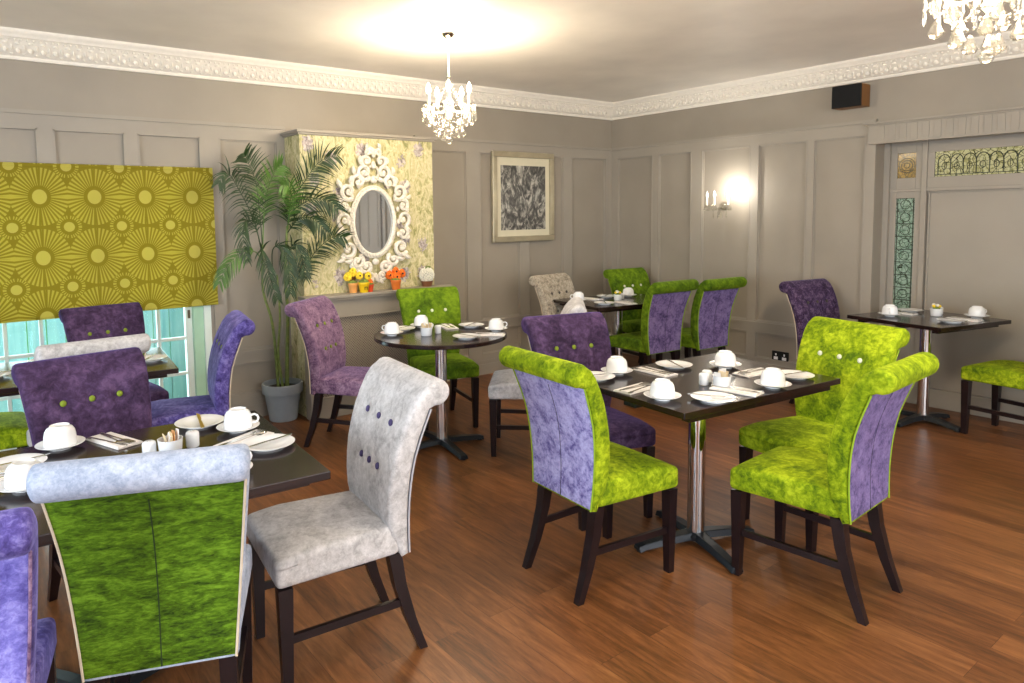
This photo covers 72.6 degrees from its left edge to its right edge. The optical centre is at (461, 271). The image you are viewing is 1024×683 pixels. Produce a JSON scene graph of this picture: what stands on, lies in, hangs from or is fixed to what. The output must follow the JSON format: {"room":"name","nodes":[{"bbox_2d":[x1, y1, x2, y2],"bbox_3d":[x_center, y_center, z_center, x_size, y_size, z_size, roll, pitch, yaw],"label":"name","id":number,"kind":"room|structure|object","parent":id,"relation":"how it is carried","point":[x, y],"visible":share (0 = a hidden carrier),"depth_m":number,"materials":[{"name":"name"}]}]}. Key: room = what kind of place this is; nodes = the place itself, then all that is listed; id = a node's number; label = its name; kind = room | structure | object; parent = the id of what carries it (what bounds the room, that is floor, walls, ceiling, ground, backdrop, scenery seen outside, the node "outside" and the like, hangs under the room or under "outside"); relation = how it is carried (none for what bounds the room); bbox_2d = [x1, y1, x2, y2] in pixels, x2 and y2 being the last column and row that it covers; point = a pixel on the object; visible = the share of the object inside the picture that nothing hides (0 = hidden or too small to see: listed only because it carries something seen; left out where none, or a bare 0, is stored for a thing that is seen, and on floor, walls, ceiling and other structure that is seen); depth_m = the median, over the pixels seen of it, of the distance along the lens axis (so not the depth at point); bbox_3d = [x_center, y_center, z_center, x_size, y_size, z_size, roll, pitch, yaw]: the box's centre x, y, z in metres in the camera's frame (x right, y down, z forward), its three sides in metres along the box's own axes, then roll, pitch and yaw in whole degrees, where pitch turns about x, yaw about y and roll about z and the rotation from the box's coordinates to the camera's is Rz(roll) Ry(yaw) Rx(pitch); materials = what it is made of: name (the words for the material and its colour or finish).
{"room":"restaurant dining room","nodes":[
{"label":"restaurant dining room","id":0,"kind":"room"},
{"bbox_2d":[0,58,611,393],"bbox_3d":[-1.906,-0.199,5.028,9.300,2.660,0.120,-4,6,-36],"label":"wall","id":1,"kind":"structure","parent":0,"point":[29,85],"depth_m":5.33,"materials":[{"name":"beige paint"}]},
{"bbox_2d":[0,108,208,167],"bbox_3d":[-2.727,-0.829,4.279,2.270,0.340,0.036,-4,6,-36],"label":"trim","id":2,"kind":"structure","parent":1,"relation":"attached to","point":[45,124],"depth_m":4.54,"materials":[{"name":"beige paint"}]},
{"bbox_2d":[0,305,211,450],"bbox_3d":[-2.765,0.264,4.425,2.250,1.860,0.120,-4,6,-36],"label":"window","id":3,"kind":"structure","parent":1,"relation":"in","point":[197,319],"depth_m":5.02,"materials":[{"name":"white paint"}]},
{"bbox_2d":[0,162,217,322],"bbox_3d":[-2.678,-0.184,4.335,2.238,0.980,0.042,-4,6,-36],"label":"blind","id":4,"kind":"object","parent":1,"relation":"attached to","point":[72,235],"visible":1,"depth_m":4.55,"materials":[{"name":"fabric"}]},
{"bbox_2d":[0,26,612,119],"bbox_3d":[-1.245,-1.483,5.267,7.200,0.160,0.136,-4,6,-36],"label":"trim","id":5,"kind":"structure","parent":1,"relation":"attached to","point":[15,43],"depth_m":5.07,"materials":[{"name":"beige paint"}]},
{"bbox_2d":[280,129,436,416],"bbox_3d":[-0.774,-0.007,5.600,1.245,2.150,0.330,-4,6,-36],"label":"chimney breast","id":6,"kind":"object","parent":1,"relation":"attached to","point":[410,157],"depth_m":5.34,"materials":[{"name":"paper"}]},
{"bbox_2d":[231,358,511,415],"bbox_3d":[-1.976,1.070,4.977,8.976,0.140,0.024,-4,6,-36],"label":"baseboard","id":7,"kind":"structure","parent":1,"relation":"attached to","point":[260,407],"depth_m":6.34,"materials":[{"name":"beige paint"}]},
{"bbox_2d":[336,142,411,282],"bbox_3d":[-0.681,-0.449,5.420,0.675,1.100,0.055,-4,6,-36],"label":"ornate mirror","id":8,"kind":"object","parent":1,"relation":"attached to","point":[372,211],"visible":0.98,"depth_m":5.42,"materials":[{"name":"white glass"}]},
{"bbox_2d":[355,190,391,252],"bbox_3d":[-0.692,-0.388,5.440,0.344,0.500,0.001,-4,6,-36],"label":"mirror glass","id":9,"kind":"object","parent":8,"relation":"attached to","point":[373,218],"depth_m":5.44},
{"bbox_2d":[298,284,453,300],"bbox_3d":[-0.635,0.170,5.459,1.330,0.044,0.139,-4,6,-36],"label":"mantel shelf","id":10,"kind":"object","parent":1,"relation":"attached to","point":[381,292],"visible":0.44,"depth_m":5.30,"materials":[{"name":"beige paint"}]},
{"bbox_2d":[343,268,357,292],"bbox_3d":[-0.848,0.067,5.301,0.122,0.193,0.067,-4,6,-36],"label":"flower pot","id":11,"kind":"object","parent":10,"relation":"on","point":[353,285],"visible":1,"depth_m":5.29,"materials":[{"name":"ceramic"}]},
{"bbox_2d":[355,271,371,292],"bbox_3d":[-0.751,0.079,5.324,0.139,0.164,0.073,-4,6,-36],"label":"flower pot","id":12,"kind":"object","parent":10,"relation":"on","point":[363,284],"visible":1,"depth_m":5.30,"materials":[{"name":"ceramic"}]},
{"bbox_2d":[385,267,405,289],"bbox_3d":[-0.522,0.052,5.497,0.186,0.181,0.073,-4,6,-36],"label":"flower pot","id":13,"kind":"object","parent":10,"relation":"on","point":[395,274],"visible":1,"depth_m":5.47,"materials":[{"name":"orange plant"}]},
{"bbox_2d":[419,266,434,286],"bbox_3d":[-0.287,0.038,5.708,0.139,0.168,0.111,-4,6,-36],"label":"flower pot","id":14,"kind":"object","parent":10,"relation":"on","point":[426,281],"visible":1,"depth_m":5.68,"materials":[{"name":"white plant"}]},
{"bbox_2d":[207,121,611,405],"bbox_3d":[-1.986,-0.016,4.885,8.981,2.080,0.036,-4,6,-36],"label":"trim","id":15,"kind":"structure","parent":1,"relation":"attached to","point":[217,132],"depth_m":6.41,"materials":[{"name":"beige paint"}]},
{"bbox_2d":[491,151,553,242],"bbox_3d":[0.601,-0.721,6.731,0.790,0.860,0.032,-4,6,-36],"label":"framed picture","id":16,"kind":"object","parent":1,"relation":"attached to","point":[522,183],"visible":1,"depth_m":6.72,"materials":[{"name":"beige paper"}]},
{"bbox_2d":[501,165,544,229],"bbox_3d":[0.600,-0.714,6.733,0.570,0.615,0.004,-4,6,-36],"label":"print","id":17,"kind":"object","parent":16,"relation":"attached to","point":[522,186],"depth_m":6.73},
{"bbox_2d":[0,0,1023,101],"bbox_3d":[0.448,-1.342,1.643,9.420,0.100,8.220,-4,6,-36],"label":"ceiling","id":18,"kind":"structure","parent":0,"point":[599,50],"depth_m":4.39,"materials":[{"name":"white paint"}]},
{"bbox_2d":[423,31,476,143],"bbox_3d":[-0.082,-1.161,4.419,0.348,0.697,0.347,-2,5,-14],"label":"crystal chandelier","id":19,"kind":"object","parent":18,"relation":"hanging from","point":[448,35],"visible":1,"depth_m":4.39,"materials":[{"name":"clear glass"}]},
{"bbox_2d":[922,0,1023,63],"bbox_3d":[1.651,-1.003,2.164,0.348,0.697,0.347,-5,6,-43],"label":"crystal chandelier","id":20,"kind":"object","parent":18,"relation":"hanging from","point":[953,27],"visible":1,"depth_m":2.21,"materials":[{"name":"clear glass"}]},
{"bbox_2d":[37,353,1023,682],"bbox_3d":[0.488,1.408,1.867,9.420,0.100,8.220,-4,6,-36],"label":"floor","id":21,"kind":"structure","parent":0,"point":[953,514],"depth_m":2.79,"materials":[{"name":"brown wood"}]},
{"bbox_2d":[0,411,28,449],"bbox_3d":[-2.566,0.784,3.537,0.606,0.961,0.480,-4,6,-36],"label":"dining chair","id":22,"kind":"object","parent":21,"relation":"on","point":[13,425],"visible":0.52,"depth_m":3.53,"materials":[{"name":"fabric"}]},
{"bbox_2d":[0,507,56,682],"bbox_3d":[-1.153,0.929,1.509,0.480,0.961,0.606,-3,5,-26],"label":"dining chair","id":23,"kind":"object","parent":21,"relation":"on","point":[27,643],"visible":1,"depth_m":1.41,"materials":[{"name":"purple fabric"}]},
{"bbox_2d":[11,347,151,601],"bbox_3d":[-1.382,0.834,2.716,0.606,0.961,0.480,4,7,44],"label":"dining chair","id":24,"kind":"object","parent":21,"relation":"on","point":[96,393],"visible":0.45,"depth_m":2.77,"materials":[{"name":"fabric"}]},
{"bbox_2d":[26,333,150,446],"bbox_3d":[-1.867,0.781,3.455,0.480,0.961,0.606,-5,6,-41],"label":"dining chair","id":25,"kind":"object","parent":21,"relation":"on","point":[142,341],"visible":0.16,"depth_m":3.19,"materials":[{"name":"white fabric"}]},
{"bbox_2d":[0,347,178,396],"bbox_3d":[-2.033,0.873,3.652,0.950,0.750,0.700,-4,5,-30],"label":"dining table","id":26,"kind":"object","parent":21,"relation":"on","point":[161,368],"visible":0.06,"depth_m":3.56,"materials":[{"name":"brown wood"}]},
{"bbox_2d":[59,302,168,401],"bbox_3d":[-2.164,0.712,4.360,0.480,0.961,0.606,-5,6,-42],"label":"dining chair","id":27,"kind":"object","parent":21,"relation":"on","point":[123,319],"visible":0.37,"depth_m":4.42,"materials":[{"name":"fabric"}]},
{"bbox_2d":[26,444,252,682],"bbox_3d":[-0.815,0.890,1.928,0.480,0.961,0.606,-2,5,-15],"label":"dining chair","id":28,"kind":"object","parent":21,"relation":"on","point":[155,557],"visible":1,"depth_m":1.74,"materials":[{"name":"green fabric"}]},
{"bbox_2d":[0,410,330,682],"bbox_3d":[-1.118,0.984,2.131,1.220,0.750,0.800,-4,6,-32],"label":"dining table","id":29,"kind":"object","parent":21,"relation":"on","point":[290,467],"visible":0.12,"depth_m":2.22,"materials":[{"name":"brown wood"}]},
{"bbox_2d":[0,480,26,492],"bbox_3d":[-1.248,0.611,1.984,0.150,0.020,0.150,-4,6,-36],"label":"saucer","id":30,"kind":"object","parent":29,"relation":"on","point":[2,489],"visible":0.2,"depth_m":1.94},
{"bbox_2d":[4,458,40,490],"bbox_3d":[-1.247,0.575,1.985,0.100,0.069,0.109,0,5,13],"label":"teacup","id":31,"kind":"object","parent":30,"relation":"on","point":[15,477],"visible":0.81,"depth_m":1.94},
{"bbox_2d":[0,453,46,473],"bbox_3d":[-1.387,0.601,2.154,0.176,0.016,0.176,-4,6,-36],"label":"plate","id":32,"kind":"object","parent":29,"relation":"on","point":[7,459],"visible":0.32,"depth_m":2.20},
{"bbox_2d":[34,435,85,450],"bbox_3d":[-1.348,0.584,2.331,0.150,0.020,0.150,-4,6,-36],"label":"saucer","id":33,"kind":"object","parent":29,"relation":"on","point":[80,439],"visible":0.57,"depth_m":2.31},
{"bbox_2d":[43,422,77,448],"bbox_3d":[-1.351,0.548,2.332,0.100,0.069,0.110,-5,6,-40],"label":"teacup","id":34,"kind":"object","parent":33,"relation":"on","point":[63,434],"visible":0.98,"depth_m":2.30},
{"bbox_2d":[86,432,142,449],"bbox_3d":[-1.198,0.581,2.393,0.200,0.010,0.090,2,6,33],"label":"napkin","id":35,"kind":"object","parent":29,"relation":"on","point":[104,443],"visible":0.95,"depth_m":2.37,"materials":[{"name":"fabric"}]},
{"bbox_2d":[142,440,156,452],"bbox_3d":[-1.004,0.570,2.230,0.043,0.054,0.043,-4,6,-36],"label":"pot","id":36,"kind":"object","parent":29,"relation":"on","point":[148,445],"visible":0.72,"depth_m":2.21,"materials":[{"name":"ceramic"}]},
{"bbox_2d":[157,428,182,450],"bbox_3d":[-0.944,0.553,2.248,0.078,0.082,0.078,-4,6,-36],"label":"sugar pot","id":37,"kind":"object","parent":29,"relation":"on","point":[172,441],"visible":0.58,"depth_m":2.23,"materials":[{"name":"ceramic"}]},
{"bbox_2d":[185,430,199,447],"bbox_3d":[-0.903,0.560,2.329,0.043,0.054,0.043,-4,6,-36],"label":"pot","id":38,"kind":"object","parent":29,"relation":"on","point":[192,436],"visible":1,"depth_m":2.31,"materials":[{"name":"ceramic"}]},
{"bbox_2d":[174,414,223,428],"bbox_3d":[-0.970,0.561,2.572,0.176,0.016,0.176,-4,6,-36],"label":"plate","id":39,"kind":"object","parent":29,"relation":"on","point":[191,422],"visible":0.88,"depth_m":2.58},
{"bbox_2d":[216,420,259,432],"bbox_3d":[-0.804,0.562,2.496,0.150,0.020,0.150,-4,6,-36],"label":"saucer","id":40,"kind":"object","parent":29,"relation":"on","point":[220,427],"visible":0.46,"depth_m":2.47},
{"bbox_2d":[224,407,259,430],"bbox_3d":[-0.801,0.527,2.497,0.100,0.069,0.109,4,6,44],"label":"teacup","id":41,"kind":"object","parent":40,"relation":"on","point":[235,418],"visible":0.98,"depth_m":2.46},
{"bbox_2d":[213,429,274,445],"bbox_3d":[-0.746,0.576,2.378,0.090,0.010,0.200,2,5,29],"label":"napkin","id":42,"kind":"object","parent":29,"relation":"on","point":[240,441],"visible":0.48,"depth_m":2.38,"materials":[{"name":"fabric"}]},
{"bbox_2d":[241,434,294,451],"bbox_3d":[-0.647,0.577,2.320,0.176,0.016,0.176,-4,6,-36],"label":"plate","id":43,"kind":"object","parent":29,"relation":"on","point":[277,444],"visible":0.91,"depth_m":2.33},
{"bbox_2d":[151,310,254,426],"bbox_3d":[-1.496,0.738,3.920,0.606,0.961,0.480,-3,5,-25],"label":"dining chair","id":44,"kind":"object","parent":21,"relation":"on","point":[235,325],"visible":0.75,"depth_m":3.79,"materials":[{"name":"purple fabric"}]},
{"bbox_2d":[209,141,353,422],"bbox_3d":[-1.310,0.071,5.078,1.047,2.095,0.473,-4,5,-30],"label":"potted palm","id":45,"kind":"object","parent":21,"relation":"on","point":[282,395],"visible":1,"depth_m":5.01,"materials":[{"name":"green plant"}]},
{"bbox_2d":[261,378,302,422],"bbox_3d":[-1.345,0.971,5.221,0.304,0.280,0.304,-4,6,-36],"label":"plant pot","id":46,"kind":"object","parent":45,"relation":"attached to","point":[282,396],"depth_m":5.13,"materials":[{"name":"grey ceramic"}]},
{"bbox_2d":[284,295,369,446],"bbox_3d":[-0.787,0.667,4.654,0.606,0.961,0.480,0,5,16],"label":"dining chair","id":47,"kind":"object","parent":21,"relation":"on","point":[317,320],"visible":0.88,"depth_m":4.54,"materials":[{"name":"fabric"}]},
{"bbox_2d":[247,357,448,682],"bbox_3d":[-0.410,0.841,2.452,0.606,0.961,0.480,-3,5,-29],"label":"dining chair","id":48,"kind":"object","parent":21,"relation":"on","point":[296,542],"visible":1,"depth_m":2.35,"materials":[{"name":"white fabric"}]},
{"bbox_2d":[304,295,407,420],"bbox_3d":[-0.652,0.634,5.503,1.220,0.885,0.102,-4,6,-36],"label":"fireplace","id":49,"kind":"object","parent":21,"relation":"on","point":[361,319],"visible":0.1,"depth_m":5.37,"materials":[{"name":"beige paint"}]},
{"bbox_2d":[396,286,478,429],"bbox_3d":[-0.173,0.621,5.117,0.480,0.961,0.606,-2,5,-19],"label":"dining chair","id":50,"kind":"object","parent":21,"relation":"on","point":[439,304],"visible":0.69,"depth_m":5.18,"materials":[{"name":"green fabric"}]},
{"bbox_2d":[374,323,506,459],"bbox_3d":[-0.132,0.774,4.523,0.860,0.750,0.860,-4,6,-36],"label":"dining table","id":51,"kind":"object","parent":21,"relation":"on","point":[412,339],"visible":0.8,"depth_m":4.46,"materials":[{"name":"brown wood"}]},
{"bbox_2d":[380,330,403,335],"bbox_3d":[-0.448,0.397,4.455,0.150,0.020,0.150,-4,6,-36],"label":"saucer","id":52,"kind":"object","parent":51,"relation":"on","point":[382,332],"visible":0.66,"depth_m":4.43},
{"bbox_2d":[381,322,399,333],"bbox_3d":[-0.453,0.363,4.451,0.109,0.069,0.100,-2,5,-16],"label":"teacup","id":53,"kind":"object","parent":52,"relation":"on","point":[390,327],"visible":1,"depth_m":4.42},
{"bbox_2d":[420,322,433,335],"bbox_3d":[-0.225,0.366,4.414,0.078,0.082,0.078,-4,6,-36],"label":"sugar pot","id":54,"kind":"object","parent":51,"relation":"on","point":[426,329],"visible":1,"depth_m":4.39,"materials":[{"name":"ceramic"}]},
{"bbox_2d":[452,333,480,338],"bbox_3d":[0.030,0.404,4.311,0.176,0.016,0.176,-4,6,-36],"label":"plate","id":55,"kind":"object","parent":51,"relation":"on","point":[459,336],"visible":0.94,"depth_m":4.32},
{"bbox_2d":[485,327,506,331],"bbox_3d":[0.226,0.379,4.554,0.150,0.020,0.150,-4,6,-36],"label":"saucer","id":56,"kind":"object","parent":51,"relation":"on","point":[487,328],"visible":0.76,"depth_m":4.52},
{"bbox_2d":[489,318,507,329],"bbox_3d":[0.229,0.345,4.548,0.110,0.069,0.100,3,6,43],"label":"teacup","id":57,"kind":"object","parent":56,"relation":"on","point":[494,323],"visible":0.99,"depth_m":4.52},
{"bbox_3d":[-0.277,0.371,4.752,0.150,0.020,0.150,-4,6,-36],"label":"saucer","id":58,"kind":"object","parent":51,"relation":"on","visible":0},
{"bbox_2d":[414,315,428,325],"bbox_3d":[-0.281,0.335,4.752,0.110,0.069,0.100,4,7,44],"label":"teacup","id":59,"kind":"object","parent":58,"relation":"on","point":[419,319],"visible":0.94,"depth_m":4.71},
{"bbox_2d":[488,297,586,456],"bbox_3d":[0.488,0.664,4.465,0.606,0.961,0.480,0,5,8],"label":"dining chair","id":60,"kind":"object","parent":21,"relation":"on","point":[503,384],"visible":0.25,"depth_m":4.32,"materials":[{"name":"white fabric"}]},
{"bbox_2d":[529,273,612,335],"bbox_3d":[0.979,0.516,6.194,0.480,0.961,0.606,-5,6,-43],"label":"dining chair","id":61,"kind":"object","parent":21,"relation":"on","point":[548,287],"visible":0.36,"depth_m":6.20,"materials":[{"name":"fabric"}]},
{"bbox_2d":[499,345,677,606],"bbox_3d":[0.538,0.790,2.909,0.606,0.961,0.480,-4,5,-31],"label":"dining chair","id":62,"kind":"object","parent":21,"relation":"on","point":[574,458],"visible":1,"depth_m":2.79,"materials":[{"name":"fabric"}]},
{"bbox_2d":[521,312,655,530],"bbox_3d":[0.652,0.732,3.610,0.480,0.961,0.606,-3,5,-20],"label":"dining chair","id":63,"kind":"object","parent":21,"relation":"on","point":[581,338],"visible":0.47,"depth_m":3.69,"materials":[{"name":"fabric"}]},
{"bbox_2d":[553,293,645,355],"bbox_3d":[1.379,0.622,6.123,0.940,0.750,0.680,-3,5,-26],"label":"dining table","id":64,"kind":"object","parent":21,"relation":"on","point":[617,308],"visible":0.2,"depth_m":6.05,"materials":[{"name":"brown wood"}]},
{"bbox_2d":[603,267,679,362],"bbox_3d":[1.740,0.464,6.691,0.480,0.961,0.606,-3,5,-28],"label":"dining chair","id":65,"kind":"object","parent":21,"relation":"on","point":[637,279],"visible":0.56,"depth_m":6.75,"materials":[{"name":"green fabric"}]},
{"bbox_2d":[609,279,698,365],"bbox_3d":[1.587,0.537,5.828,0.480,0.961,0.606,-4,5,-31],"label":"dining chair","id":66,"kind":"object","parent":21,"relation":"on","point":[665,303],"visible":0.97,"depth_m":5.65,"materials":[{"name":"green fabric"}]},
{"bbox_2d":[656,277,746,361],"bbox_3d":[2.042,0.518,5.983,0.480,0.961,0.606,-4,5,-31],"label":"dining chair","id":67,"kind":"object","parent":21,"relation":"on","point":[714,299],"visible":0.8,"depth_m":5.80,"materials":[{"name":"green fabric"}]},
{"bbox_2d":[597,353,840,573],"bbox_3d":[1.108,0.863,3.216,1.010,0.750,0.700,-4,5,-30],"label":"dining table","id":68,"kind":"object","parent":21,"relation":"on","point":[695,412],"visible":0.71,"depth_m":3.11,"materials":[{"name":"brown wood"}]},
{"bbox_2d":[591,371,614,380],"bbox_3d":[0.618,0.486,3.200,0.176,0.016,0.176,-4,6,-36],"label":"plate","id":69,"kind":"object","parent":68,"relation":"on","point":[609,376],"visible":0.54,"depth_m":3.21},
{"bbox_2d":[601,367,632,374],"bbox_3d":[0.736,0.474,3.295,0.150,0.020,0.150,-4,6,-36],"label":"saucer","id":70,"kind":"object","parent":68,"relation":"on","point":[603,368],"visible":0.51,"depth_m":3.27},
{"bbox_2d":[606,356,627,372],"bbox_3d":[0.733,0.439,3.296,0.100,0.069,0.110,-4,6,-35],"label":"teacup","id":71,"kind":"object","parent":70,"relation":"on","point":[615,364],"visible":0.97,"depth_m":3.26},
{"bbox_2d":[613,382,650,394],"bbox_3d":[0.753,0.504,2.996,0.200,0.010,0.090,-5,6,-39],"label":"napkin","id":72,"kind":"object","parent":68,"relation":"on","point":[648,387],"visible":0.72,"depth_m":2.96,"materials":[{"name":"fabric"}]},
{"bbox_2d":[633,366,677,377],"bbox_3d":[0.921,0.476,3.306,0.090,0.010,0.200,-4,5,-31],"label":"napkin","id":73,"kind":"object","parent":68,"relation":"on","point":[641,368],"visible":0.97,"depth_m":3.28,"materials":[{"name":"fabric"}]},
{"bbox_2d":[643,390,681,400],"bbox_3d":[0.819,0.511,2.834,0.150,0.020,0.150,-4,6,-36],"label":"saucer","id":74,"kind":"object","parent":68,"relation":"on","point":[646,393],"visible":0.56,"depth_m":2.81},
{"bbox_2d":[650,378,674,398],"bbox_3d":[0.820,0.476,2.835,0.100,0.069,0.109,1,5,23],"label":"teacup","id":75,"kind":"object","parent":74,"relation":"on","point":[661,388],"visible":1,"depth_m":2.80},
{"bbox_2d":[656,360,692,368],"bbox_3d":[1.047,0.462,3.423,0.176,0.016,0.176,-4,6,-36],"label":"plate","id":76,"kind":"object","parent":68,"relation":"on","point":[665,363],"visible":0.95,"depth_m":3.43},
{"bbox_2d":[699,372,708,385],"bbox_3d":[1.067,0.472,3.058,0.043,0.054,0.043,-4,6,-36],"label":"pot","id":77,"kind":"object","parent":68,"relation":"on","point":[703,376],"visible":1,"depth_m":3.04,"materials":[{"name":"ceramic"}]},
{"bbox_2d":[691,391,735,403],"bbox_3d":[1.017,0.512,2.806,0.176,0.016,0.176,-4,6,-36],"label":"plate","id":78,"kind":"object","parent":68,"relation":"on","point":[708,399],"visible":0.94,"depth_m":2.81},
{"bbox_2d":[713,368,731,386],"bbox_3d":[1.125,0.462,3.001,0.078,0.081,0.078,-4,6,-36],"label":"sugar pot","id":79,"kind":"object","parent":68,"relation":"on","point":[722,378],"visible":0.78,"depth_m":2.98,"materials":[{"name":"ceramic"}]},
{"bbox_2d":[709,360,741,368],"bbox_3d":[1.288,0.458,3.393,0.150,0.020,0.150,-4,6,-36],"label":"saucer","id":80,"kind":"object","parent":68,"relation":"on","point":[710,362],"visible":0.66,"depth_m":3.36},
{"bbox_2d":[714,350,735,365],"bbox_3d":[1.286,0.423,3.394,0.100,0.069,0.109,-3,5,-26],"label":"teacup","id":81,"kind":"object","parent":80,"relation":"on","point":[723,357],"visible":0.99,"depth_m":3.35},
{"bbox_2d":[709,386,763,396],"bbox_3d":[1.162,0.502,2.938,0.090,0.010,0.200,-5,7,-44],"label":"napkin","id":82,"kind":"object","parent":68,"relation":"on","point":[728,390],"visible":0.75,"depth_m":2.91,"materials":[{"name":"fabric"}]},
{"bbox_2d":[732,367,762,377],"bbox_3d":[1.372,0.473,3.259,0.200,0.010,0.090,-4,5,-31],"label":"napkin","id":83,"kind":"object","parent":68,"relation":"on","point":[757,373],"visible":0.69,"depth_m":3.22,"materials":[{"name":"fabric"}]},
{"bbox_2d":[754,379,791,388],"bbox_3d":[1.344,0.490,2.999,0.150,0.020,0.150,-4,6,-36],"label":"saucer","id":84,"kind":"object","parent":68,"relation":"on","point":[757,381],"visible":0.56,"depth_m":2.97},
{"bbox_2d":[760,367,785,386],"bbox_3d":[1.340,0.455,3.000,0.110,0.069,0.100,4,7,44],"label":"teacup","id":85,"kind":"object","parent":84,"relation":"on","point":[770,376],"visible":0.99,"depth_m":2.96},
{"bbox_2d":[781,370,814,379],"bbox_3d":[1.516,0.475,3.173,0.176,0.016,0.176,-4,6,-36],"label":"plate","id":86,"kind":"object","parent":68,"relation":"on","point":[798,376],"visible":0.69,"depth_m":3.17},
{"bbox_2d":[779,278,839,403],"bbox_3d":[2.825,0.562,5.295,0.480,0.961,0.606,-3,5,-25],"label":"dining chair","id":87,"kind":"object","parent":21,"relation":"on","point":[808,299],"visible":0.45,"depth_m":5.37,"materials":[{"name":"fabric"}]},
{"bbox_2d":[739,316,909,551],"bbox_3d":[1.715,0.738,3.335,0.606,0.961,0.480,-3,5,-25],"label":"dining chair","id":88,"kind":"object","parent":21,"relation":"on","point":[846,350],"visible":0.64,"depth_m":3.33,"materials":[{"name":"fabric"}]},
{"bbox_2d":[730,352,938,625],"bbox_3d":[1.461,0.788,2.771,0.480,0.961,0.606,-5,6,-39],"label":"dining chair","id":89,"kind":"object","parent":21,"relation":"on","point":[847,483],"visible":1,"depth_m":2.64,"materials":[{"name":"fabric"}]},
{"bbox_2d":[847,309,1010,431],"bbox_3d":[3.260,0.695,4.891,0.720,0.750,0.670,-3,5,-22],"label":"dining table","id":90,"kind":"object","parent":21,"relation":"on","point":[927,324],"visible":0.8,"depth_m":4.84,"materials":[{"name":"brown wood"}]},
{"bbox_2d":[878,312,901,316],"bbox_3d":[3.049,0.306,4.944,0.150,0.020,0.150,-4,6,-36],"label":"saucer","id":91,"kind":"object","parent":90,"relation":"on","point":[891,315],"visible":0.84,"depth_m":4.91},
{"bbox_2d":[882,304,897,314],"bbox_3d":[3.049,0.272,4.937,0.100,0.069,0.109,-1,5,-6],"label":"teacup","id":92,"kind":"object","parent":91,"relation":"on","point":[887,308],"visible":0.99,"depth_m":4.91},
{"bbox_2d":[930,303,942,316],"bbox_3d":[3.354,0.271,4.906,0.078,0.088,0.078,-4,6,-36],"label":"sugar pot","id":93,"kind":"object","parent":90,"relation":"on","point":[936,311],"visible":1,"depth_m":4.88,"materials":[{"name":"ceramic"}]},
{"bbox_2d":[964,313,989,317],"bbox_3d":[3.564,0.310,4.802,0.150,0.020,0.150,-4,6,-36],"label":"saucer","id":94,"kind":"object","parent":90,"relation":"on","point":[966,314],"visible":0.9,"depth_m":4.77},
{"bbox_2d":[968,306,986,315],"bbox_3d":[3.566,0.275,4.803,0.100,0.069,0.109,4,6,44],"label":"teacup","id":95,"kind":"object","parent":94,"relation":"on","point":[974,310],"visible":0.98,"depth_m":4.77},
{"bbox_2d":[961,360,1023,433],"bbox_3d":[3.657,0.618,4.463,0.480,0.961,0.606,-3,5,-26],"label":"dining chair","id":96,"kind":"object","parent":21,"relation":"on","point":[998,373],"visible":1,"depth_m":4.58,"materials":[{"name":"fabric"}]},
{"bbox_2d":[612,57,1023,361],"bbox_3d":[4.125,-0.239,4.431,0.300,2.660,8.000,-4,6,-36],"label":"wall","id":97,"kind":"structure","parent":0,"point":[997,84],"depth_m":6.04,"materials":[{"name":"beige paint"}]},
{"bbox_2d":[622,350,704,359],"bbox_3d":[2.437,0.876,6.566,0.024,0.140,2.646,-4,6,-36],"label":"baseboard","id":98,"kind":"structure","parent":97,"relation":"attached to","point":[667,355],"depth_m":7.03,"materials":[{"name":"beige wood"}]},
{"bbox_2d":[703,190,729,217],"bbox_3d":[2.359,-0.616,6.387,0.178,0.255,0.282,-4,6,-36],"label":"wall sconce","id":99,"kind":"object","parent":97,"relation":"attached to","point":[714,193],"visible":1,"depth_m":6.35,"materials":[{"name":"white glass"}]},
{"bbox_2d":[611,119,877,368],"bbox_3d":[2.414,-0.210,6.476,0.036,2.080,2.651,-4,6,-36],"label":"trim","id":100,"kind":"structure","parent":97,"relation":"attached to","point":[809,135],"depth_m":6.21,"materials":[{"name":"beige wood"}]},
{"bbox_2d":[772,350,788,361],"bbox_3d":[2.789,0.745,6.079,0.013,0.088,0.150,-4,6,-36],"label":"wall socket","id":101,"kind":"object","parent":97,"relation":"attached to","point":[776,355],"visible":1,"depth_m":6.07,"materials":[{"name":"black plastic"}]},
{"bbox_2d":[612,28,1023,119],"bbox_3d":[3.099,-1.551,5.324,0.136,0.160,5.200,-4,6,-36],"label":"trim","id":102,"kind":"structure","parent":97,"relation":"attached to","point":[935,57],"depth_m":5.51,"materials":[{"name":"beige paint"}]},
{"bbox_2d":[832,83,869,109],"bbox_3d":[3.033,-1.362,5.413,0.150,0.170,0.220,-4,6,-36],"label":"wall speaker","id":103,"kind":"object","parent":97,"relation":"attached to","point":[851,96],"visible":1,"depth_m":5.35,"materials":[{"name":"plastic"}]},
{"bbox_2d":[863,106,1023,144],"bbox_3d":[3.825,-0.996,4.436,0.085,0.167,2.350,-4,6,-36],"label":"trim","id":104,"kind":"structure","parent":97,"relation":"attached to","point":[1008,120],"depth_m":4.91,"materials":[{"name":"beige wood"}]},
{"bbox_2d":[878,132,1023,423],"bbox_3d":[4.013,0.067,4.638,0.070,2.020,2.230,-4,6,-36],"label":"door","id":105,"kind":"structure","parent":97,"relation":"in","point":[952,237],"depth_m":5.12,"materials":[{"name":"beige wood"}]},
{"label":"outside","id":106,"kind":"structure","parent":0,"visible":0},
{"bbox_2d":[6,310,172,410],"bbox_3d":[-5.085,0.979,8.372,14.000,0.100,8.870,-4,6,-36],"label":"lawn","id":107,"kind":"structure","parent":106,"point":[168,310],"depth_m":9.26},
{"bbox_2d":[0,308,187,411],"bbox_3d":[-3.337,-0.039,5.039,5.993,2.420,0.020,-4,6,-36],"label":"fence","id":108,"kind":"object","parent":107,"relation":"on","point":[174,322],"visible":0.02,"depth_m":5.64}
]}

